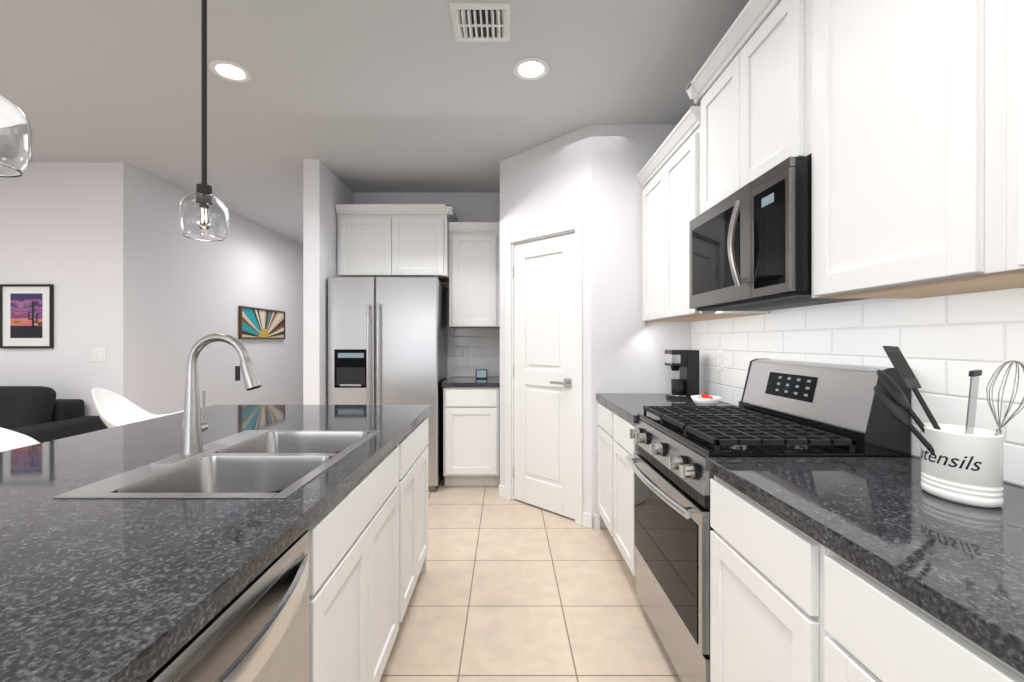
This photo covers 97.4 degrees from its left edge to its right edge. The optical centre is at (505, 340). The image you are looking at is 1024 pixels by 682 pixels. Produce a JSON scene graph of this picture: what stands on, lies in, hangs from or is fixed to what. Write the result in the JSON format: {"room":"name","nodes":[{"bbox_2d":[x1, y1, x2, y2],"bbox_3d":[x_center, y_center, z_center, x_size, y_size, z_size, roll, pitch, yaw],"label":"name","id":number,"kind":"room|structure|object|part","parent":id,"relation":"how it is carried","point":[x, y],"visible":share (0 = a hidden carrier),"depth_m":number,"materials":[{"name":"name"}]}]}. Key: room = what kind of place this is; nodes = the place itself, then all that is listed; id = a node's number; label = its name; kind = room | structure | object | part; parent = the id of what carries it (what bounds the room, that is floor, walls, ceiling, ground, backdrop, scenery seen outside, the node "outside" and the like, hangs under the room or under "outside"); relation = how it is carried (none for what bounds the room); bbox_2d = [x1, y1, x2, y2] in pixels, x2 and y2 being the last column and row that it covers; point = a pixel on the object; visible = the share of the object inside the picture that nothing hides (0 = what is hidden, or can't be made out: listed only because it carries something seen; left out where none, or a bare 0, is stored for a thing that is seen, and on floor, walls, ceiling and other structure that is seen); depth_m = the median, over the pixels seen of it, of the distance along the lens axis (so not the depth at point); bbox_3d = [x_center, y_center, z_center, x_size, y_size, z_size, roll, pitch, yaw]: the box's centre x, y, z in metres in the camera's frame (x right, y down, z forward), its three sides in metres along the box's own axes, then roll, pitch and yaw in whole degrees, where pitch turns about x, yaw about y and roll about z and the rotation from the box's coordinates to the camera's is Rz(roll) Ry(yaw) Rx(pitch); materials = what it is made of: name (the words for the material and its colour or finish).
{"room":"kitchen","nodes":[
{"label":"kitchen","id":0,"kind":"room"},
{"bbox_2d":[0,162,139,415],"bbox_3d":[-5.075,-0.100,3.760,3.850,2.740,0.120,0,0,0],"label":"wall","id":1,"kind":"structure","parent":0,"point":[74,227],"depth_m":3.70,"materials":[{"name":"white paint"}]},
{"bbox_2d":[0,284,53,347],"bbox_3d":[-3.935,-0.203,3.689,0.430,0.525,0.018,0,0,0],"label":"picture frame","id":2,"kind":"object","parent":1,"relation":"attached to","point":[26,315],"visible":1,"depth_m":3.69,"materials":[{"name":"black wood"}]},
{"bbox_2d":[10,293,42,337],"bbox_3d":[-3.935,-0.207,3.689,0.260,0.365,0.002,0,0,0],"label":"poster","id":3,"kind":"object","parent":2,"relation":"attached to","point":[26,309],"depth_m":3.69,"materials":[{"name":"paper"}]},
{"bbox_2d":[92,348,105,361],"bbox_3d":[-3.348,0.113,3.695,0.115,0.115,0.008,0,0,0],"label":"switch plate","id":4,"kind":"object","parent":1,"relation":"attached to","point":[98,354],"visible":1,"depth_m":3.69,"materials":[{"name":"white plastic"}]},
{"bbox_2d":[140,171,299,414],"bbox_3d":[-3.210,-0.100,5.730,0.120,2.740,3.780,0,0,0],"label":"wall","id":5,"kind":"structure","parent":0,"point":[148,294],"depth_m":4.78,"materials":[{"name":"white paint"}]},
{"bbox_2d":[238,306,284,338],"bbox_3d":[-3.131,-0.220,5.820,0.033,0.390,1.060,0,0,0],"label":"picture","id":6,"kind":"object","parent":5,"relation":"attached to","point":[257,323],"visible":1,"depth_m":5.73,"materials":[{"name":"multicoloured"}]},
{"bbox_2d":[300,160,355,404],"bbox_3d":[-1.575,-0.100,5.630,0.130,2.740,3.980,0,0,0],"label":"wall","id":7,"kind":"structure","parent":0,"point":[322,189],"depth_m":3.64,"materials":[{"name":"white paint"}]},
{"bbox_2d":[0,0,780,245],"bbox_3d":[-2.870,-1.500,2.250,8.500,0.060,10.740,0,0,0],"label":"ceiling","id":8,"kind":"structure","parent":0,"point":[383,96],"depth_m":2.59,"materials":[{"name":"white paint"}]},
{"bbox_2d":[0,94,31,177],"bbox_3d":[-1.000,-0.900,0.850,0.144,1.140,0.144,0,0,0],"label":"pendant light","id":9,"kind":"object","parent":8,"relation":"hanging from","point":[15,142],"visible":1,"depth_m":0.85,"materials":[{"name":"black"}]},
{"bbox_2d":[178,0,228,240],"bbox_3d":[-1.020,-0.910,1.520,0.144,1.120,0.144,0,0,0],"label":"pendant light","id":10,"kind":"object","parent":8,"relation":"hanging from","point":[203,213],"visible":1,"depth_m":1.50,"materials":[{"name":"black"}]},
{"bbox_3d":[-1.020,-0.422,1.520,0.144,0.145,0.144,0,0,0],"label":"lamp shade","id":11,"kind":"part","parent":10,"relation":"part of","materials":[{"name":"clear glass"}]},
{"bbox_2d":[209,60,250,81],"bbox_3d":[-1.500,-1.466,2.450,0.196,0.007,0.196,0,0,0],"label":"recessed light","id":12,"kind":"object","parent":8,"relation":"in","point":[230,71],"visible":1,"depth_m":2.44,"materials":[{"name":"white plastic"}]},
{"bbox_2d":[450,3,509,41],"bbox_3d":[-0.113,-1.462,2.075,0.265,0.017,0.240,0,0,0],"label":"ceiling vent","id":13,"kind":"object","parent":8,"relation":"in","point":[480,22],"visible":1,"depth_m":2.06,"materials":[{"name":"white metal"}]},
{"bbox_2d":[513,58,548,79],"bbox_3d":[0.136,-1.466,2.430,0.196,0.007,0.196,0,0,0],"label":"recessed light","id":14,"kind":"object","parent":8,"relation":"in","point":[530,68],"visible":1,"depth_m":2.42,"materials":[{"name":"white plastic"}]},
{"bbox_2d":[356,188,631,471],"bbox_3d":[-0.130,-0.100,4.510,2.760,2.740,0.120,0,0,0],"label":"wall","id":15,"kind":"structure","parent":0,"point":[606,213],"depth_m":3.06,"materials":[{"name":"white paint"}]},
{"bbox_2d":[335,204,398,277],"bbox_3d":[-1.226,-0.893,4.213,0.548,0.626,0.466,0,0,0],"label":"upper cabinet","id":16,"kind":"object","parent":15,"relation":"attached to","point":[367,234],"depth_m":3.99,"materials":[{"name":"white wood"}]},
{"bbox_2d":[399,204,454,281],"bbox_3d":[-0.798,-0.893,4.213,0.547,0.626,0.466,0,0,0],"label":"upper cabinet","id":17,"kind":"object","parent":15,"relation":"attached to","point":[441,242],"depth_m":3.99,"materials":[{"name":"white wood"}]},
{"bbox_2d":[447,220,499,327],"bbox_3d":[-0.288,-0.605,4.273,0.464,0.951,0.346,0,0,0],"label":"upper cabinet","id":18,"kind":"object","parent":15,"relation":"attached to","point":[474,284],"depth_m":4.11,"materials":[{"name":"white wood"}]},
{"bbox_2d":[449,328,499,376],"bbox_3d":[-0.306,0.113,4.447,0.508,0.483,0.006,0,0,0],"label":"tile backsplash","id":19,"kind":"structure","parent":15,"relation":"attached to","point":[483,344],"depth_m":4.44,"materials":[{"name":"white tile"}]},
{"bbox_2d":[380,476,681,681],"bbox_3d":[-2.870,1.300,2.250,8.500,0.060,10.740,0,0,0],"label":"floor","id":20,"kind":"structure","parent":0,"point":[506,590],"depth_m":2.16,"materials":[{"name":"tile"}]},
{"bbox_2d":[0,427,39,451],"bbox_3d":[-1.831,0.794,1.720,0.505,0.958,0.449,0,0,0],"label":"stool","id":21,"kind":"object","parent":20,"relation":"on","point":[10,439],"visible":0.04,"depth_m":1.84,"materials":[{"name":"white plastic"}]},
{"bbox_2d":[0,386,107,442],"bbox_3d":[-4.460,0.805,3.195,2.480,0.930,0.950,0,0,0],"label":"sofa","id":22,"kind":"object","parent":20,"relation":"on","point":[41,414],"visible":0.27,"depth_m":3.32,"materials":[{"name":"black fabric"}]},
{"bbox_2d":[92,388,183,427],"bbox_3d":[-2.430,0.789,2.989,0.505,0.968,0.449,0,0,-15],"label":"stool","id":23,"kind":"object","parent":20,"relation":"on","point":[113,409],"visible":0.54,"depth_m":3.02,"materials":[{"name":"white plastic"}]},
{"bbox_2d":[136,413,428,681],"bbox_3d":[-0.819,0.832,1.105,0.902,0.875,2.750,0,0,0],"label":"kitchen island","id":24,"kind":"object","parent":20,"relation":"on","point":[330,606],"depth_m":1.11,"materials":[{"name":"white wood"}]},
{"bbox_2d":[0,405,430,681],"bbox_3d":[-1.017,0.375,1.105,1.206,0.040,2.810,0,0,0],"label":"island countertop","id":25,"kind":"structure","parent":24,"relation":"on","point":[93,589],"depth_m":0.81,"materials":[{"name":"grey stone"}]},
{"bbox_2d":[150,333,261,465],"bbox_3d":[-0.879,0.163,1.390,0.242,0.375,0.250,0,0,0],"label":"faucet","id":26,"kind":"object","parent":25,"relation":"on","point":[193,451],"depth_m":1.38,"materials":[{"name":"silver metal"}]},
{"bbox_2d":[48,429,379,496],"bbox_3d":[-0.758,0.448,1.390,0.525,0.194,0.760,0,0,0],"label":"sink","id":27,"kind":"object","parent":25,"relation":"in","point":[249,462],"depth_m":1.37,"materials":[{"name":"silver metal"}]},
{"bbox_2d":[328,276,446,491],"bbox_3d":[-1.030,0.365,4.053,0.920,1.810,0.734,0,0,0],"label":"fridge","id":28,"kind":"object","parent":20,"relation":"on","point":[387,340],"visible":0.58,"depth_m":3.75,"materials":[{"name":"silver metal"}]},
{"bbox_3d":[-1.236,0.330,3.718,0.387,1.280,0.064,0,0,0],"label":"handle","id":29,"kind":"part","parent":28,"relation":"part of","materials":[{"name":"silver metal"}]},
{"bbox_2d":[441,369,499,486],"bbox_3d":[-0.301,0.770,4.133,0.497,1.000,0.627,0,0,0],"label":"base cabinet","id":30,"kind":"object","parent":20,"relation":"on","point":[471,431],"visible":0.9,"depth_m":3.83,"materials":[{"name":"white wood"}]},
{"bbox_2d":[441,376,499,387],"bbox_3d":[-0.301,0.375,4.133,0.497,0.040,0.627,0,0,0],"label":"countertop","id":31,"kind":"structure","parent":30,"relation":"on","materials":[{"name":"grey stone"}]},
{"bbox_2d":[596,397,607,527],"bbox_3d":[0.935,0.833,2.821,0.640,0.876,0.450,0,0,0],"label":"base cabinet","id":32,"kind":"object","parent":20,"relation":"on","point":[602,410],"depth_m":2.88,"materials":[{"name":"white wood"}]},
{"bbox_2d":[608,405,637,575],"bbox_3d":[0.935,0.833,2.371,0.640,0.876,0.450,0,0,0],"label":"base cabinet","id":33,"kind":"object","parent":20,"relation":"on","point":[620,445],"depth_m":2.40,"materials":[{"name":"white wood"}]},
{"bbox_2d":[596,393,733,420],"bbox_3d":[0.933,0.374,2.596,0.647,0.040,0.903,0,0,0],"label":"countertop","id":34,"kind":"structure","parent":33,"relation":"on","point":[630,404],"depth_m":2.64,"materials":[{"name":"grey stone"}]},
{"bbox_2d":[664,350,698,399],"bbox_3d":[1.090,0.205,2.800,0.180,0.300,0.150,0,0,0],"label":"coffee maker","id":35,"kind":"object","parent":34,"relation":"on","point":[685,386],"visible":1,"depth_m":2.73,"materials":[{"name":"black plastic"}]},
{"bbox_2d":[671,379,685,394],"bbox_3d":[1.073,0.285,2.783,0.082,0.090,0.115,0,0,0],"label":"coffee carafe","id":36,"kind":"object","parent":35,"relation":"on","point":[678,386],"depth_m":2.77,"materials":[{"name":"black glass"}]},
{"bbox_2d":[691,392,720,405],"bbox_3d":[1.050,0.310,2.360,0.148,0.089,0.148,0,0,0],"label":"tomato bowl","id":37,"kind":"object","parent":34,"relation":"on","point":[705,399],"visible":0.88,"depth_m":2.32,"materials":[{"name":"white ceramic"}]},
{"bbox_2d":[706,465,803,681],"bbox_3d":[0.935,0.833,1.131,0.640,0.876,0.486,0,0,0],"label":"base cabinet","id":38,"kind":"object","parent":20,"relation":"on","point":[757,552],"depth_m":1.13,"materials":[{"name":"white wood"}]},
{"bbox_2d":[626,358,910,681],"bbox_3d":[0.893,0.676,1.760,0.710,1.187,0.750,0,0,0],"label":"range","id":39,"kind":"object","parent":20,"relation":"on","point":[788,408],"visible":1,"depth_m":1.58,"materials":[{"name":"silver metal"}]},
{"bbox_2d":[804,529,1023,681],"bbox_3d":[0.935,0.833,0.647,0.640,0.876,0.484,0,0,0],"label":"base cabinet","id":40,"kind":"object","parent":20,"relation":"on","point":[856,569],"depth_m":0.75,"materials":[{"name":"white wood"}]},
{"bbox_2d":[706,457,1023,664],"bbox_3d":[0.933,0.374,-0.112,0.647,0.040,2.975,0,0,0],"label":"countertop","id":41,"kind":"structure","parent":40,"relation":"on","point":[966,562],"depth_m":0.86,"materials":[{"name":"grey stone"}]},
{"bbox_2d":[874,346,1023,507],"bbox_3d":[0.991,0.183,1.041,0.210,0.343,0.238,0,0,0],"label":"utensil crock","id":42,"kind":"object","parent":41,"relation":"on","point":[960,464],"visible":1,"depth_m":0.99,"materials":[{"name":"white ceramic"}]},
{"bbox_2d":[632,124,1023,487],"bbox_3d":[1.320,-0.100,0.785,0.120,2.740,7.570,0,0,0],"label":"wall","id":43,"kind":"structure","parent":0,"point":[650,340],"depth_m":3.05,"materials":[{"name":"white paint"}]},
{"bbox_2d":[514,232,574,518],"bbox_3d":[0.289,0.246,3.383,0.600,2.023,0.035,0,0,45],"label":"pantry door","id":44,"kind":"structure","parent":43,"relation":"in","point":[544,356],"depth_m":3.36,"materials":[{"name":"white wood"}]},
{"bbox_2d":[513,266,570,478],"bbox_3d":[0.259,0.250,3.376,0.411,1.690,0.430,0,0,0],"label":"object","id":45,"kind":"structure","parent":44,"relation":"attached to","point":[566,383],"depth_m":3.21,"materials":[{"name":"silver metal"}]},
{"bbox_2d":[499,219,590,528],"bbox_3d":[0.251,0.216,3.356,0.619,2.108,0.646,0,0,0],"label":"door frame","id":46,"kind":"structure","parent":43,"relation":"attached to","point":[584,519],"depth_m":3.20,"materials":[{"name":"white wood"}]},
{"bbox_2d":[640,156,703,321],"bbox_3d":[1.086,-0.625,2.790,0.341,0.990,0.511,0,0,0],"label":"upper cabinet","id":47,"kind":"object","parent":43,"relation":"attached to","point":[649,170],"depth_m":2.89,"materials":[{"name":"white wood"}]},
{"bbox_2d":[692,36,727,216],"bbox_3d":[1.086,-0.908,1.922,0.341,0.665,0.444,0,0,0],"label":"upper cabinet","id":48,"kind":"object","parent":43,"relation":"attached to","point":[712,134],"depth_m":2.00,"materials":[{"name":"white wood"}]},
{"bbox_2d":[656,106,768,319],"bbox_3d":[1.086,-0.625,2.399,0.341,0.990,0.511,0,0,0],"label":"upper cabinet","id":49,"kind":"object","parent":43,"relation":"attached to","point":[676,180],"depth_m":2.43,"materials":[{"name":"white wood"}]},
{"bbox_2d":[728,0,803,195],"bbox_3d":[1.086,-0.908,1.598,0.341,0.665,0.444,0,0,0],"label":"upper cabinet","id":50,"kind":"object","parent":43,"relation":"attached to","point":[766,77],"depth_m":1.60,"materials":[{"name":"white wood"}]},
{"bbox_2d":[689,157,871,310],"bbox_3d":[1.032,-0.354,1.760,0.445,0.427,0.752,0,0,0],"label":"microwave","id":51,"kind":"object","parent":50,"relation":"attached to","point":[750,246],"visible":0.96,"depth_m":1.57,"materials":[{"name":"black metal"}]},
{"bbox_2d":[691,288,1023,486],"bbox_3d":[1.256,0.113,0.724,0.006,0.483,4.648,0,0,0],"label":"tile backsplash","id":52,"kind":"structure","parent":43,"relation":"attached to","point":[946,344],"depth_m":1.36,"materials":[{"name":"white tile"}]},
{"bbox_2d":[717,350,723,369],"bbox_3d":[1.250,0.110,2.620,0.006,0.116,0.072,0,0,0],"label":"backsplash outlet","id":53,"kind":"object","parent":52,"relation":"attached to","point":[720,359],"visible":1,"depth_m":2.61,"materials":[{"name":"white plastic"}]},
{"bbox_2d":[800,0,1023,297],"bbox_3d":[1.086,-0.685,1.109,0.341,1.110,0.535,0,0,0],"label":"upper cabinet","id":54,"kind":"object","parent":43,"relation":"attached to","point":[900,123],"depth_m":1.08,"materials":[{"name":"white wood"}]},
{"bbox_2d":[980,0,1023,279],"bbox_3d":[1.086,-0.685,0.574,0.341,1.110,0.535,0,0,0],"label":"upper cabinet","id":55,"kind":"object","parent":43,"relation":"attached to","point":[1001,21],"depth_m":0.85,"materials":[{"name":"white wood"}]}
]}

